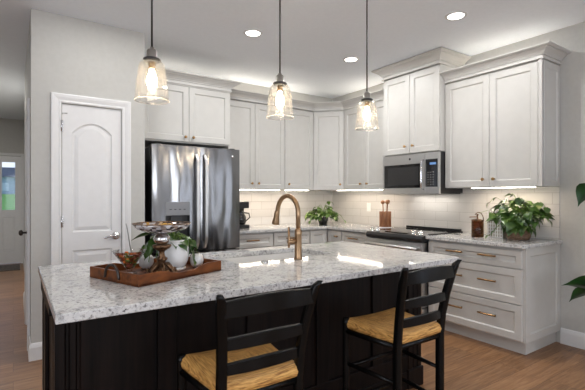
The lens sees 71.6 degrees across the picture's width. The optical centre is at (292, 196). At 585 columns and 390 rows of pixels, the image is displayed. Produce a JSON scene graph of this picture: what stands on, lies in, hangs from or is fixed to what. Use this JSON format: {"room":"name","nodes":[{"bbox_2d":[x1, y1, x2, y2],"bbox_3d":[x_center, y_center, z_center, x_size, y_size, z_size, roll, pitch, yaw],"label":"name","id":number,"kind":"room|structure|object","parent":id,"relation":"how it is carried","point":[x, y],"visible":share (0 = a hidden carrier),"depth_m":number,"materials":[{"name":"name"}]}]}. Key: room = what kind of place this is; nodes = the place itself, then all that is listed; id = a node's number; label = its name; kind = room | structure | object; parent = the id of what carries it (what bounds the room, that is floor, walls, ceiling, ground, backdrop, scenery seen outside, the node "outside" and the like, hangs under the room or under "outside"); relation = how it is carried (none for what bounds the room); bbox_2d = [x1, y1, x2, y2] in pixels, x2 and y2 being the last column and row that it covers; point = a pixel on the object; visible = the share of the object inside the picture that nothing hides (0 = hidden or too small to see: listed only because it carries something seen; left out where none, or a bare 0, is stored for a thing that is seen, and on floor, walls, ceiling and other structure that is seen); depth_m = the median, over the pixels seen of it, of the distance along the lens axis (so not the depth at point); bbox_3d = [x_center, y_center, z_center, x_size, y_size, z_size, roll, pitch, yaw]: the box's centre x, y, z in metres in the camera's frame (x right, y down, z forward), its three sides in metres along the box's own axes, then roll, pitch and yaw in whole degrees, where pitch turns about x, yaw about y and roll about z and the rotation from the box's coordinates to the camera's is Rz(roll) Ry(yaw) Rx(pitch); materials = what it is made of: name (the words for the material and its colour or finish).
{"room":"kitchen","nodes":[
{"label":"kitchen","id":0,"kind":"room"},
{"bbox_2d":[0,118,23,156],"bbox_3d":[-5.740,-0.094,7.521,1.470,2.760,0.100,0,0,-35],"label":"wall","id":1,"kind":"structure","parent":0,"point":[11,130],"depth_m":7.73,"materials":[{"name":"paint"}]},
{"bbox_2d":[0,153,23,263],"bbox_3d":[-5.585,0.231,7.591,0.945,2.110,0.081,0,0,-35],"label":"door","id":2,"kind":"structure","parent":1,"relation":"in","point":[11,221],"depth_m":7.77,"materials":[{"name":"paint"}]},
{"bbox_2d":[24,8,144,342],"bbox_3d":[-3.285,-0.094,5.739,0.865,2.760,5.620,0,0,-35],"label":"wall","id":3,"kind":"structure","parent":0,"point":[70,55],"depth_m":3.34,"materials":[{"name":"paint"}]},
{"bbox_2d":[23,256,24,316],"bbox_3d":[-3.951,1.219,5.979,0.071,0.135,4.450,0,0,-35],"label":"baseboard","id":4,"kind":"structure","parent":3,"relation":"attached to","point":[23,256],"depth_m":4.78,"materials":[{"name":"paint"}]},
{"bbox_2d":[19,98,29,350],"bbox_3d":[-2.458,0.232,3.747,0.113,2.109,0.888,0,0,-35],"label":"door","id":5,"kind":"structure","parent":3,"relation":"in","point":[27,110],"depth_m":3.39,"materials":[{"name":"paint"}]},
{"bbox_2d":[28,335,41,361],"bbox_3d":[-2.068,1.219,3.307,0.144,0.135,0.266,0,0,-35],"label":"baseboard","id":6,"kind":"structure","parent":3,"relation":"attached to","point":[34,349],"depth_m":3.19,"materials":[{"name":"paint"}]},
{"bbox_2d":[51,92,130,264],"bbox_3d":[-1.683,0.226,3.421,0.609,2.121,0.097,0,0,-35],"label":"door","id":7,"kind":"structure","parent":3,"relation":"in","point":[90,220],"depth_m":3.42,"materials":[{"name":"paint"}]},
{"bbox_2d":[145,83,331,225],"bbox_3d":[-0.656,-0.094,5.315,2.985,2.760,0.100,0,0,-35],"label":"wall","id":8,"kind":"structure","parent":0,"point":[243,86],"depth_m":5.62,"materials":[{"name":"paint"}]},
{"bbox_2d":[145,65,241,148],"bbox_3d":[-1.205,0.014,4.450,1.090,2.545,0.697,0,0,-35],"label":"upper cabinet","id":9,"kind":"object","parent":8,"relation":"attached to","point":[197,113],"visible":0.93,"depth_m":4.21,"materials":[{"name":"paint"}]},
{"bbox_2d":[230,99,284,189],"bbox_3d":[-0.552,-0.620,5.104,0.898,1.068,0.359,0,0,-35],"label":"upper cabinet","id":10,"kind":"object","parent":8,"relation":"attached to","point":[260,140],"visible":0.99,"depth_m":5.01,"materials":[{"name":"paint"}]},
{"bbox_2d":[240,190,331,225],"bbox_3d":[-0.212,0.148,5.554,1.967,0.467,0.008,0,0,-35],"label":"backsplash","id":11,"kind":"structure","parent":8,"relation":"attached to","point":[262,203],"depth_m":5.58,"materials":[{"name":"tile"}]},
{"bbox_2d":[284,107,312,189],"bbox_3d":[0.012,-0.620,5.492,0.466,1.068,0.359,0,0,-35],"label":"upper cabinet","id":12,"kind":"object","parent":8,"relation":"attached to","point":[299,129],"visible":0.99,"depth_m":5.37,"materials":[{"name":"paint"}]},
{"bbox_2d":[230,89,383,110],"bbox_3d":[0.051,-1.205,4.891,1.650,0.100,1.380,0,0,-35],"label":"crown molding","id":13,"kind":"structure","parent":12,"relation":"attached to","point":[240,95],"depth_m":5.16,"materials":[{"name":"paint"}]},
{"bbox_2d":[309,110,344,190],"bbox_3d":[0.523,-0.620,5.684,0.604,1.068,0.608,0,0,-35],"label":"upper cabinet","id":14,"kind":"object","parent":8,"relation":"attached to","point":[328,126],"visible":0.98,"depth_m":5.47,"materials":[{"name":"paint"}]},
{"bbox_2d":[0,0,584,119],"bbox_3d":[-1.161,-1.524,2.539,7.165,0.100,13.700,0,0,-35],"label":"ceiling","id":15,"kind":"structure","parent":0,"point":[201,37],"depth_m":3.60,"materials":[{"name":"paint"}]},
{"bbox_2d":[134,0,169,104],"bbox_3d":[-0.679,-0.967,1.960,0.164,1.012,0.164,0,0,-35],"label":"pendant lamp","id":16,"kind":"object","parent":15,"relation":"hanging from","point":[151,58],"visible":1,"depth_m":1.95,"materials":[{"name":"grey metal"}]},
{"bbox_2d":[148,61,155,69],"bbox_3d":[-0.679,-0.632,1.960,0.034,0.036,0.034,0,0,-35],"label":"socket","id":17,"kind":"object","parent":16,"relation":"attached to","point":[151,64],"depth_m":1.95,"materials":[{"name":"gold metal"}]},
{"bbox_2d":[243,29,262,36],"bbox_3d":[-0.355,-1.469,3.655,0.172,0.008,0.172,0,0,-35],"label":"recessed light","id":18,"kind":"object","parent":15,"relation":"in","point":[249,32],"visible":1,"depth_m":3.64,"materials":[{"name":"paint"}]},
{"bbox_2d":[266,0,293,119],"bbox_3d":[-0.073,-0.967,2.377,0.164,1.012,0.164,0,0,-35],"label":"pendant lamp","id":19,"kind":"object","parent":15,"relation":"hanging from","point":[279,83],"visible":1,"depth_m":2.37,"materials":[{"name":"grey metal"}]},
{"bbox_2d":[277,85,282,91],"bbox_3d":[-0.073,-0.632,2.377,0.034,0.036,0.034,0,0,-35],"label":"socket","id":20,"kind":"object","parent":19,"relation":"attached to","point":[279,87],"depth_m":2.36,"materials":[{"name":"gold metal"}]},
{"bbox_2d":[343,56,358,61],"bbox_3d":[0.628,-1.469,4.355,0.172,0.008,0.172,0,0,-35],"label":"recessed light","id":21,"kind":"object","parent":15,"relation":"in","point":[351,58],"visible":1,"depth_m":4.35,"materials":[{"name":"paint"}]},
{"bbox_2d":[355,0,378,130],"bbox_3d":[0.510,-0.967,2.779,0.164,1.012,0.164,0,0,-35],"label":"pendant lamp","id":22,"kind":"object","parent":15,"relation":"hanging from","point":[367,98],"visible":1,"depth_m":2.77,"materials":[{"name":"grey metal"}]},
{"bbox_2d":[445,11,466,19],"bbox_3d":[1.331,-1.469,3.306,0.172,0.008,0.172,0,0,-35],"label":"recessed light","id":23,"kind":"object","parent":15,"relation":"in","point":[456,15],"visible":1,"depth_m":3.29,"materials":[{"name":"paint"}]},
{"bbox_2d":[0,263,584,389],"bbox_3d":[-1.161,1.336,2.539,7.165,0.100,13.700,0,0,-35],"label":"floor","id":24,"kind":"structure","parent":0,"point":[469,363],"depth_m":3.13,"materials":[{"name":"brown wood"}]},
{"bbox_2d":[0,264,19,271],"bbox_3d":[-5.313,1.280,7.148,0.850,0.012,0.700,0,0,-35],"label":"door mat","id":25,"kind":"object","parent":24,"relation":"on","point":[12,267],"visible":1,"depth_m":7.28,"materials":[{"name":"grey fabric"}]},
{"bbox_2d":[145,143,239,256],"bbox_3d":[-1.134,0.394,4.292,0.902,1.785,0.883,0,0,-35],"label":"refrigerator","id":26,"kind":"object","parent":24,"relation":"on","point":[200,186],"visible":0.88,"depth_m":3.96,"materials":[{"name":"grey metal"}]},
{"bbox_2d":[41,268,422,389],"bbox_3d":[-0.241,0.851,2.498,2.199,0.870,0.827,0,0,-35],"label":"kitchen island","id":27,"kind":"object","parent":24,"relation":"on","point":[137,350],"visible":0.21,"depth_m":1.89,"materials":[{"name":"brown wood"}]},
{"bbox_2d":[38,241,458,324],"bbox_3d":[-0.164,0.399,2.400,2.226,0.032,1.116,0,0,-35],"label":"island countertop","id":28,"kind":"structure","parent":27,"relation":"on","point":[72,295],"depth_m":1.92,"materials":[{"name":"stone"}]},
{"bbox_2d":[90,251,220,286],"bbox_3d":[-0.666,0.341,2.015,0.385,0.083,0.505,0,0,35],"label":"serving tray","id":29,"kind":"object","parent":28,"relation":"on","point":[113,272],"visible":0.78,"depth_m":1.86,"materials":[{"name":"brown wood"}]},
{"bbox_2d":[112,248,146,273],"bbox_3d":[-0.784,0.315,1.955,0.160,0.111,0.160,0,0,-35],"label":"glass bowl","id":30,"kind":"object","parent":29,"relation":"on","point":[121,257],"visible":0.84,"depth_m":1.92,"materials":[{"name":"clear glass"}]},
{"bbox_2d":[115,251,136,266],"bbox_3d":[-0.789,0.304,1.957,0.120,0.074,0.112,0,0,-35],"label":"potpourri","id":31,"kind":"object","parent":30,"relation":"in","point":[128,260],"visible":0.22,"depth_m":1.93,"materials":[{"name":"orange"}]},
{"bbox_2d":[139,255,153,268],"bbox_3d":[-0.753,0.337,2.091,0.075,0.067,0.075,0,0,-35],"label":"pot","id":32,"kind":"object","parent":29,"relation":"on","point":[144,264],"visible":0.74,"depth_m":2.06,"materials":[{"name":"white ceramic"}]},
{"bbox_2d":[132,221,190,272],"bbox_3d":[-0.624,0.246,1.938,0.270,0.241,0.270,0,0,-35],"label":"dish","id":33,"kind":"object","parent":29,"relation":"on","point":[161,238],"visible":0.92,"depth_m":1.91,"materials":[{"name":"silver metal"}]},
{"bbox_2d":[141,222,170,225],"bbox_3d":[-0.636,0.138,1.938,0.158,0.027,0.178,0,0,-1],"label":"dried petals","id":34,"kind":"object","parent":33,"relation":"on","point":[160,222],"visible":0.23,"depth_m":1.96,"materials":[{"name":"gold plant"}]},
{"bbox_2d":[133,222,190,233],"bbox_3d":[-0.624,0.153,1.938,0.266,0.045,0.266,0,0,-35],"label":"bowl","id":35,"kind":"object","parent":33,"relation":"on","point":[153,227],"depth_m":1.85,"materials":[{"name":"metal"}]},
{"bbox_2d":[131,231,196,270],"bbox_3d":[-0.653,0.266,2.076,0.336,0.210,0.200,0,0,-8],"label":"potted plant","id":36,"kind":"object","parent":29,"relation":"on","point":[179,251],"visible":0.75,"depth_m":2.01,"materials":[{"name":"green plant"}]},
{"bbox_2d":[158,238,188,267],"bbox_3d":[-0.603,0.287,2.062,0.149,0.140,0.149,0,0,-35],"label":"pot","id":37,"kind":"object","parent":29,"relation":"on","point":[177,254],"depth_m":2.00,"materials":[{"name":"white ceramic"}]},
{"bbox_2d":[190,254,202,266],"bbox_3d":[-0.504,0.337,2.137,0.070,0.067,0.070,0,0,-35],"label":"pot","id":38,"kind":"object","parent":29,"relation":"on","point":[198,257],"visible":0.8,"depth_m":2.11,"materials":[{"name":"white ceramic"}]},
{"bbox_2d":[223,252,316,262],"bbox_3d":[-0.137,0.512,2.691,0.735,0.189,0.442,0,0,-35],"label":"sink","id":39,"kind":"object","parent":28,"relation":"in","point":[247,259],"visible":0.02,"depth_m":2.89,"materials":[{"name":"white"}]},
{"bbox_2d":[272,194,302,259],"bbox_3d":[-0.053,0.182,2.558,0.104,0.401,0.288,0,0,-35],"label":"faucet","id":40,"kind":"object","parent":28,"relation":"on","point":[297,241],"visible":1,"depth_m":2.47,"materials":[{"name":"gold metal"}]},
{"bbox_2d":[177,280,322,389],"bbox_3d":[-0.177,0.799,1.566,0.420,0.974,0.429,0,0,-34],"label":"counter stool","id":41,"kind":"object","parent":24,"relation":"on","point":[249,361],"visible":1,"depth_m":1.45,"materials":[{"name":"black paint"}]},
{"bbox_2d":[237,232,272,249],"bbox_3d":[-0.614,0.850,4.865,0.525,0.873,0.682,0,0,-35],"label":"base cabinet","id":42,"kind":"object","parent":24,"relation":"on","point":[264,239],"visible":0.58,"depth_m":4.64,"materials":[{"name":"paint"}]},
{"bbox_2d":[272,230,309,246],"bbox_3d":[-0.174,0.850,5.168,0.533,0.873,0.682,0,0,-35],"label":"base cabinet","id":43,"kind":"object","parent":24,"relation":"on","point":[280,238],"visible":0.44,"depth_m":4.87,"materials":[{"name":"paint"}]},
{"bbox_2d":[309,229,342,243],"bbox_3d":[0.489,0.850,5.481,0.904,0.873,0.917,0,0,-35],"label":"base cabinet","id":44,"kind":"object","parent":24,"relation":"on","point":[316,235],"visible":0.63,"depth_m":5.14,"materials":[{"name":"paint"}]},
{"bbox_2d":[240,222,398,233],"bbox_3d":[0.189,0.397,4.971,1.966,0.031,1.406,0,0,-35],"label":"countertop","id":45,"kind":"structure","parent":44,"relation":"on","point":[364,228],"depth_m":5.01,"materials":[{"name":"stone"}]},
{"bbox_2d":[240,201,249,228],"bbox_3d":[-0.632,0.221,4.888,0.201,0.319,0.230,0,0,-35],"label":"coffee maker","id":46,"kind":"object","parent":45,"relation":"on","point":[243,205],"visible":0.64,"depth_m":4.80,"materials":[{"name":"black plastic"}]},
{"bbox_2d":[304,201,345,224],"bbox_3d":[0.411,0.222,5.508,0.571,0.318,0.550,0,0,-35],"label":"plant","id":47,"kind":"object","parent":45,"relation":"on","point":[322,216],"visible":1,"depth_m":5.44,"materials":[{"name":"green plant"}]},
{"bbox_2d":[379,211,391,227],"bbox_3d":[1.126,0.281,4.926,0.172,0.199,0.172,0,0,-35],"label":"utensil holder","id":48,"kind":"object","parent":45,"relation":"on","point":[384,217],"visible":0.98,"depth_m":4.88,"materials":[{"name":"brown wood"}]},
{"bbox_2d":[342,230,366,243],"bbox_3d":[0.988,0.850,4.965,0.667,0.873,0.490,0,0,-35],"label":"base cabinet","id":49,"kind":"object","parent":24,"relation":"on","point":[348,236],"visible":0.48,"depth_m":4.81,"materials":[{"name":"paint"}]},
{"bbox_2d":[342,259,461,389],"bbox_3d":[0.546,0.799,2.061,0.420,0.974,0.429,0,0,-35],"label":"counter stool","id":50,"kind":"object","parent":24,"relation":"on","point":[394,328],"visible":1,"depth_m":1.98,"materials":[{"name":"black paint"}]},
{"bbox_2d":[364,225,462,313],"bbox_3d":[1.296,0.811,4.414,0.741,0.951,0.753,0,0,-35],"label":"range","id":51,"kind":"object","parent":24,"relation":"on","point":[410,237],"visible":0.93,"depth_m":4.21,"materials":[{"name":"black metal"}]},
{"bbox_2d":[380,227,462,234],"bbox_3d":[1.360,0.381,4.458,0.575,0.020,0.753,0,0,-35],"label":"cooktop","id":52,"kind":"object","parent":51,"relation":"in","point":[426,230],"depth_m":4.43,"materials":[{"name":"grey glass"}]},
{"bbox_2d":[428,239,559,354],"bbox_3d":[1.822,0.850,3.753,0.667,0.873,0.912,0,0,-35],"label":"base cabinet","id":53,"kind":"object","parent":24,"relation":"on","point":[508,298],"visible":0.91,"depth_m":3.44,"materials":[{"name":"paint"}]},
{"bbox_2d":[426,232,562,248],"bbox_3d":[1.830,0.397,3.750,0.662,0.031,0.934,0,0,-35],"label":"countertop","id":54,"kind":"structure","parent":53,"relation":"on","point":[464,237],"depth_m":3.52,"materials":[{"name":"stone"}]},
{"bbox_2d":[469,212,483,236],"bbox_3d":[1.741,0.263,3.822,0.112,0.235,0.115,0,0,1],"label":"canister","id":55,"kind":"object","parent":54,"relation":"on","point":[477,225],"visible":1,"depth_m":3.78,"materials":[{"name":"orange glass"}]},
{"bbox_2d":[487,210,506,237],"bbox_3d":[1.912,0.256,3.786,0.088,0.249,0.144,0,0,-35],"label":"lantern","id":56,"kind":"object","parent":54,"relation":"on","point":[498,233],"visible":0.56,"depth_m":3.76,"materials":[{"name":"beige"}]},
{"bbox_2d":[481,193,554,239],"bbox_3d":[1.994,0.176,3.596,0.526,0.409,0.585,0,0,-35],"label":"potted plant","id":57,"kind":"object","parent":54,"relation":"on","point":[516,220],"visible":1,"depth_m":3.50,"materials":[{"name":"green plant"}]},
{"bbox_2d":[506,230,530,239],"bbox_3d":[2.008,0.336,3.609,0.208,0.089,0.208,0,0,-35],"label":"basket","id":58,"kind":"object","parent":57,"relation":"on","point":[513,234],"depth_m":3.52,"materials":[{"name":"brown wicker"}]},
{"bbox_2d":[561,183,584,301],"bbox_3d":[2.383,0.516,2.812,0.801,1.538,0.473,0,0,14],"label":"floor plant","id":59,"kind":"object","parent":24,"relation":"on","point":[579,282],"visible":1,"depth_m":3.02,"materials":[{"name":"green plant"}]},
{"bbox_2d":[332,22,584,341],"bbox_3d":[3.081,-0.094,2.606,0.100,2.760,8.800,0,0,-35],"label":"wall","id":60,"kind":"structure","parent":0,"point":[572,67],"depth_m":3.51,"materials":[{"name":"paint"}]},
{"bbox_2d":[344,100,384,189],"bbox_3d":[1.023,-0.620,5.190,0.354,1.068,0.779,0,0,-35],"label":"upper cabinet","id":61,"kind":"object","parent":60,"relation":"attached to","point":[363,148],"visible":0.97,"depth_m":5.12,"materials":[{"name":"paint"}]},
{"bbox_2d":[367,203,370,210],"bbox_3d":[1.029,0.144,5.478,0.007,0.115,0.070,0,0,-35],"label":"wall outlet","id":62,"kind":"object","parent":60,"relation":"attached to","point":[368,204],"visible":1,"depth_m":5.47,"materials":[{"name":"white plastic"}]},
{"bbox_2d":[371,47,470,156],"bbox_3d":[1.400,-0.966,4.511,0.503,1.005,0.951,0,0,-35],"label":"upper cabinet","id":63,"kind":"object","parent":60,"relation":"attached to","point":[414,87],"visible":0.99,"depth_m":4.35,"materials":[{"name":"paint"}]},
{"bbox_2d":[383,151,462,193],"bbox_3d":[1.414,-0.240,4.509,0.465,0.431,0.757,0,0,-35],"label":"microwave","id":64,"kind":"object","parent":63,"relation":"attached to","point":[420,173],"visible":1,"depth_m":4.33,"materials":[{"name":"silver metal"}]},
{"bbox_2d":[332,187,559,239],"bbox_3d":[1.475,0.300,4.845,0.008,0.772,3.090,0,0,-35],"label":"backsplash","id":65,"kind":"structure","parent":60,"relation":"attached to","point":[454,211],"depth_m":4.54,"materials":[{"name":"tile"}]},
{"bbox_2d":[439,41,570,187],"bbox_3d":[1.944,-0.670,3.801,0.412,1.168,1.022,0,0,-35],"label":"upper cabinet","id":66,"kind":"object","parent":60,"relation":"attached to","point":[502,112],"visible":1,"depth_m":3.64,"materials":[{"name":"paint"}]},
{"bbox_2d":[472,187,531,188],"bbox_3d":[1.955,-0.082,3.791,0.022,0.006,0.590,0,0,-35],"label":"light","id":67,"kind":"object","parent":66,"relation":"attached to","point":[492,187],"visible":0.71,"depth_m":3.71,"materials":[{"name":"white plastic"}]},
{"bbox_2d":[560,328,584,349],"bbox_3d":[3.217,1.219,2.305,0.016,0.135,3.050,0,0,-35],"label":"baseboard","id":68,"kind":"structure","parent":60,"relation":"attached to","point":[572,338],"depth_m":3.48,"materials":[{"name":"paint"}]},
{"label":"outside","id":69,"kind":"structure","parent":0,"visible":0},
{"bbox_2d":[2,194,14,209],"bbox_3d":[-25.396,0.111,36.907,60.000,2.850,70.400,0,0,-35],"label":"lawn","id":70,"kind":"structure","parent":69,"point":[8,200],"depth_m":39.02,"materials":[{"name":"green plant"}]},
{"bbox_2d":[2,167,14,193],"bbox_3d":[-38.824,-2.014,52.187,5.800,3.600,6.800,0,0,-35],"label":"house","id":71,"kind":"structure","parent":70,"relation":"on","point":[8,173],"depth_m":50.91,"materials":[{"name":"blue"}]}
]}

